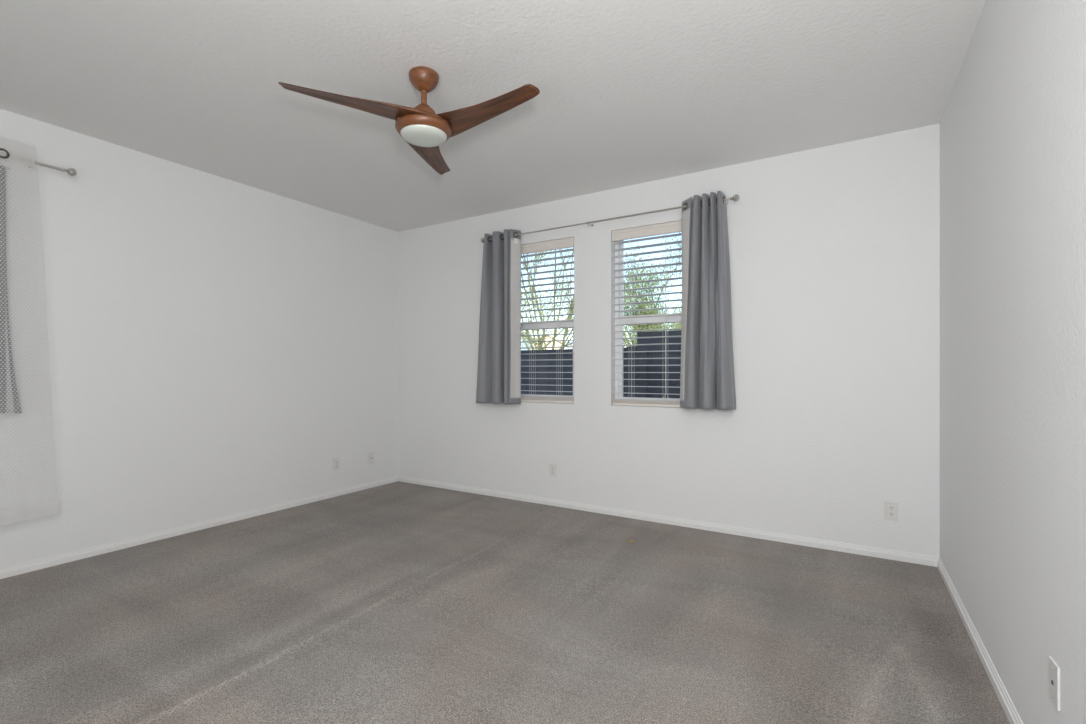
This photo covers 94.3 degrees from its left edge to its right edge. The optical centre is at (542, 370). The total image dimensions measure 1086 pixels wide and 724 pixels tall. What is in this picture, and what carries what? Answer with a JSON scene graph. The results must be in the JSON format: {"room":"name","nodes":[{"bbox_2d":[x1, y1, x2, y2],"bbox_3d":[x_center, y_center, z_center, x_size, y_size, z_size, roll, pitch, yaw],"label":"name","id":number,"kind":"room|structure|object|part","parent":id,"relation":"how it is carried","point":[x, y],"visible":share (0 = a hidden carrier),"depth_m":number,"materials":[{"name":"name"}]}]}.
{"room":"empty bedroom","nodes":[
{"label":"empty bedroom","id":0,"kind":"room"},
{"bbox_2d":[0,109,397,567],"bbox_3d":[-2.986,-0.160,3.389,0.160,2.740,5.133,0,0,31],"label":"wall","id":1,"kind":"structure","parent":0,"point":[215,342],"depth_m":3.73,"materials":[{"name":"white paint"}]},
{"bbox_2d":[27,161,76,175],"bbox_3d":[-3.389,-1.233,2.437,0.130,0.056,1.712,0,0,31],"label":"curtain rod","id":2,"kind":"object","parent":1,"relation":"attached to","point":[70,171],"visible":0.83,"depth_m":3.08,"materials":[{"name":"silver metal"}]},
{"bbox_2d":[0,165,20,412],"bbox_3d":[-3.195,-0.470,2.819,0.042,1.440,0.400,0,0,36],"label":"curtain","id":3,"kind":"object","parent":2,"relation":"hanging from","point":[3,168],"visible":0.71,"depth_m":2.92,"materials":[{"name":"fabric"}]},
{"bbox_2d":[0,136,57,524],"bbox_3d":[-3.372,-0.226,2.385,0.070,2.202,1.621,0,0,31],"label":"sheer curtain","id":4,"kind":"object","parent":2,"relation":"hanging from","point":[19,152],"visible":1,"depth_m":2.94,"materials":[{"name":"white fabric"}]},
{"bbox_2d":[0,476,397,578],"bbox_3d":[-2.914,1.181,3.339,0.014,0.059,5.120,0,0,31],"label":"baseboard","id":5,"kind":"structure","parent":1,"relation":"attached to","point":[18,569],"depth_m":3.66,"materials":[{"name":"white wood"}]},
{"bbox_2d":[333,458,339,470],"bbox_3d":[-1.996,0.900,4.871,0.009,0.117,0.072,0,0,31],"label":"wall outlet","id":6,"kind":"object","parent":1,"relation":"attached to","point":[336,461],"visible":1,"depth_m":4.87,"materials":[{"name":"white plastic"}]},
{"bbox_2d":[368,452,373,463],"bbox_3d":[-1.781,0.904,5.228,0.010,0.117,0.072,0,0,31],"label":"cable wall plate","id":7,"kind":"object","parent":1,"relation":"attached to","point":[370,455],"visible":1,"depth_m":5.23,"materials":[{"name":"white plastic"}]},
{"bbox_2d":[0,0,985,231],"bbox_3d":[-0.894,-1.600,2.132,5.041,0.140,5.453,0,0,31],"label":"ceiling","id":8,"kind":"structure","parent":0,"point":[632,92],"depth_m":2.69,"materials":[{"name":"white paint"}]},
{"bbox_2d":[278,66,539,174],"bbox_3d":[-0.504,-1.358,2.507,1.048,0.344,1.162,0,0,31],"label":"ceiling fan","id":9,"kind":"object","parent":8,"relation":"hanging from","point":[424,130],"visible":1,"depth_m":2.50,"materials":[{"name":"brown wood"}]},
{"bbox_3d":[-0.839,-1.269,2.417,0.762,0.046,0.202,0,0,-30],"label":"blade","id":10,"kind":"part","parent":9,"relation":"part of","materials":[{"name":"brown wood"}]},
{"bbox_3d":[-0.660,-1.269,2.886,0.202,0.046,0.762,0,0,0],"label":"blade","id":11,"kind":"part","parent":9,"relation":"part of","materials":[{"name":"brown wood"}]},
{"bbox_3d":[-0.343,-1.269,2.497,0.762,0.046,0.202,0,0,30],"label":"blade","id":12,"kind":"part","parent":9,"relation":"part of","materials":[{"name":"brown wood"}]},
{"bbox_2d":[0,481,1009,723],"bbox_3d":[-0.894,1.265,2.132,4.761,0.130,5.173,0,0,31],"label":"floor","id":13,"kind":"structure","parent":0,"point":[397,602],"depth_m":2.37,"materials":[{"name":"grey carpet"}]},
{"bbox_2d":[398,123,939,557],"bbox_3d":[0.470,-0.160,4.400,5.041,2.740,0.160,0,0,31],"label":"wall","id":14,"kind":"structure","parent":0,"point":[834,250],"depth_m":3.64,"materials":[{"name":"white paint"}]},
{"bbox_2d":[521,252,573,397],"bbox_3d":[-0.054,-0.446,4.764,0.908,1.472,0.072,0,0,31],"label":"window","id":15,"kind":"structure","parent":14,"relation":"in","point":[554,324],"depth_m":4.65,"materials":[{"name":"white plastic"}]},
{"bbox_2d":[521,237,573,403],"bbox_3d":[-0.097,-0.447,4.692,0.896,1.469,0.074,0,0,31],"label":"blind","id":16,"kind":"object","parent":15,"relation":"attached to","point":[563,243],"visible":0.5,"depth_m":4.60,"materials":[{"name":"white plastic"}]},
{"bbox_3d":[-0.096,-0.436,4.694,0.022,1.392,0.070,0,0,31],"label":"ladder cord","id":17,"kind":"part","parent":16,"relation":"part of","materials":[{"name":"white fabric"}]},
{"bbox_3d":[-0.097,0.263,4.693,0.894,0.049,0.061,0,0,31],"label":"rail","id":18,"kind":"part","parent":16,"relation":"part of","materials":[{"name":"white plastic"}]},
{"bbox_3d":[0.149,-0.436,4.546,0.022,1.392,0.070,0,0,31],"label":"ladder cord","id":19,"kind":"part","parent":16,"relation":"part of","materials":[{"name":"white fabric"}]},
{"bbox_3d":[-0.063,-0.103,4.748,0.844,0.722,0.036,0,0,31],"label":"sash","id":20,"kind":"part","parent":15,"relation":"part of","materials":[{"name":"white plastic"}]},
{"bbox_2d":[549,463,555,476],"bbox_3d":[0.088,0.892,4.531,0.072,0.117,0.009,0,0,31],"label":"wall outlet","id":21,"kind":"object","parent":14,"relation":"attached to","point":[552,467],"visible":1,"depth_m":4.53,"materials":[{"name":"white plastic"}]},
{"bbox_2d":[481,194,739,242],"bbox_3d":[0.428,-1.250,4.266,2.347,0.056,0.114,0,0,31],"label":"curtain rod","id":22,"kind":"object","parent":14,"relation":"attached to","point":[736,197],"visible":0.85,"depth_m":4.09,"materials":[{"name":"silver metal"}]},
{"bbox_2d":[476,229,520,403],"bbox_3d":[-0.446,-0.497,4.748,0.502,1.603,0.151,0,0,31],"label":"curtain","id":23,"kind":"object","parent":22,"relation":"hanging from","point":[499,348],"visible":1,"depth_m":4.68,"materials":[{"name":"fabric"}]},
{"bbox_2d":[680,191,735,409],"bbox_3d":[1.209,-0.510,3.749,0.405,1.583,0.139,0,0,33],"label":"curtain","id":24,"kind":"object","parent":22,"relation":"hanging from","point":[707,380],"visible":1,"depth_m":3.71,"materials":[{"name":"fabric"}]},
{"bbox_2d":[615,232,681,400],"bbox_3d":[1.025,-0.446,4.115,0.908,1.472,0.072,0,0,31],"label":"window","id":25,"kind":"structure","parent":14,"relation":"in","point":[618,383],"depth_m":4.30,"materials":[{"name":"white plastic"}]},
{"bbox_2d":[612,220,681,407],"bbox_3d":[0.979,-0.447,4.038,0.896,1.469,0.086,0,0,31],"label":"blind","id":26,"kind":"object","parent":25,"relation":"attached to","point":[669,227],"visible":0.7,"depth_m":4.11,"materials":[{"name":"white plastic"}]},
{"bbox_3d":[0.982,0.263,4.045,0.894,0.049,0.061,0,0,31],"label":"rail","id":27,"kind":"part","parent":26,"relation":"part of","materials":[{"name":"white plastic"}]},
{"bbox_3d":[0.983,-0.436,4.045,0.022,1.392,0.070,0,0,31],"label":"ladder cord","id":28,"kind":"part","parent":26,"relation":"part of","materials":[{"name":"white fabric"}]},
{"bbox_3d":[1.033,-0.790,4.129,0.844,0.720,0.024,0,0,31],"label":"sash","id":29,"kind":"part","parent":25,"relation":"part of","materials":[{"name":"clear glass"}]},
{"bbox_3d":[1.016,-0.103,4.100,0.844,0.722,0.036,0,0,31],"label":"sash","id":30,"kind":"part","parent":25,"relation":"part of","materials":[{"name":"white plastic"}]},
{"bbox_2d":[398,476,938,566],"bbox_3d":[0.425,1.181,4.325,4.717,0.059,0.014,0,0,31],"label":"baseboard","id":31,"kind":"structure","parent":14,"relation":"attached to","point":[921,559],"depth_m":3.83,"materials":[{"name":"white wood"}]},
{"bbox_2d":[885,501,897,520],"bbox_3d":[2.238,0.898,3.238,0.072,0.117,0.009,0,0,31],"label":"wall outlet","id":32,"kind":"object","parent":14,"relation":"attached to","point":[891,508],"visible":1,"depth_m":3.23,"materials":[{"name":"white plastic"}]},
{"bbox_2d":[888,505,894,509],"bbox_3d":[2.237,0.878,3.236,0.033,0.027,0.005,0,0,31],"label":"socket","id":33,"kind":"object","parent":32,"relation":"attached to","point":[890,507],"depth_m":3.23,"materials":[{"name":"grey plastic"}]},
{"bbox_2d":[940,0,1085,723],"bbox_3d":[1.198,-0.160,0.874,0.160,2.740,5.133,0,0,31],"label":"wall","id":34,"kind":"structure","parent":0,"point":[1013,121],"depth_m":1.67,"materials":[{"name":"white paint"}]},
{"bbox_2d":[937,558,1022,723],"bbox_3d":[1.120,1.181,0.913,0.014,0.059,5.120,0,0,31],"label":"baseboard","id":35,"kind":"structure","parent":34,"relation":"attached to","point":[1013,717],"depth_m":2.08,"materials":[{"name":"white wood"}]},
{"bbox_2d":[1049,656,1060,710],"bbox_3d":[1.409,0.860,1.391,0.010,0.117,0.072,0,0,31],"label":"cable wall plate","id":36,"kind":"object","parent":34,"relation":"attached to","point":[1054,669],"visible":1,"depth_m":1.38,"materials":[{"name":"white plastic"}]},
{"label":"outside","id":37,"kind":"structure","parent":0,"visible":0},
{"bbox_3d":[15.457,1.450,25.711,120.000,0.160,120.000,0,0,31],"label":"ground","id":38,"kind":"structure","parent":37,"visible":0},
{"bbox_2d":[521,331,533,349],"bbox_3d":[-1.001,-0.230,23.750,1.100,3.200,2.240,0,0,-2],"label":"house","id":39,"kind":"structure","parent":38,"relation":"on","point":[523,343],"depth_m":22.75,"materials":[{"name":"grey paint"}]},
{"bbox_2d":[533,335,564,349],"bbox_3d":[0.267,-0.615,37.857,2.540,3.970,6.240,0,0,0],"label":"house","id":40,"kind":"structure","parent":38,"relation":"on","point":[557,343],"depth_m":34.86,"materials":[{"name":"beige paint"}]},
{"bbox_2d":[567,341,572,348],"bbox_3d":[3.399,-0.630,40.761,2.940,4.000,6.240,0,0,5],"label":"house","id":41,"kind":"structure","parent":38,"relation":"on","point":[571,342],"depth_m":37.85,"materials":[{"name":"grey paint"}]},
{"bbox_2d":[521,243,628,349],"bbox_3d":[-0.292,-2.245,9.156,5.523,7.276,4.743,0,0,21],"label":"tree","id":42,"kind":"object","parent":38,"relation":"on","point":[570,311],"visible":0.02,"depth_m":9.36,"materials":[{"name":"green plant"}]},
{"bbox_2d":[521,330,680,397],"bbox_3d":[0.898,0.422,7.161,17.000,1.895,0.260,0,0,31],"label":"wall","id":43,"kind":"structure","parent":38,"relation":"on","point":[543,386],"depth_m":6.80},
{"bbox_2d":[573,232,681,347],"bbox_3d":[2.977,-0.805,11.162,4.560,4.437,4.459,0,0,6],"label":"leafy tree","id":44,"kind":"object","parent":38,"relation":"on","point":[651,277],"visible":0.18,"depth_m":10.00,"materials":[{"name":"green plant"}]}
]}

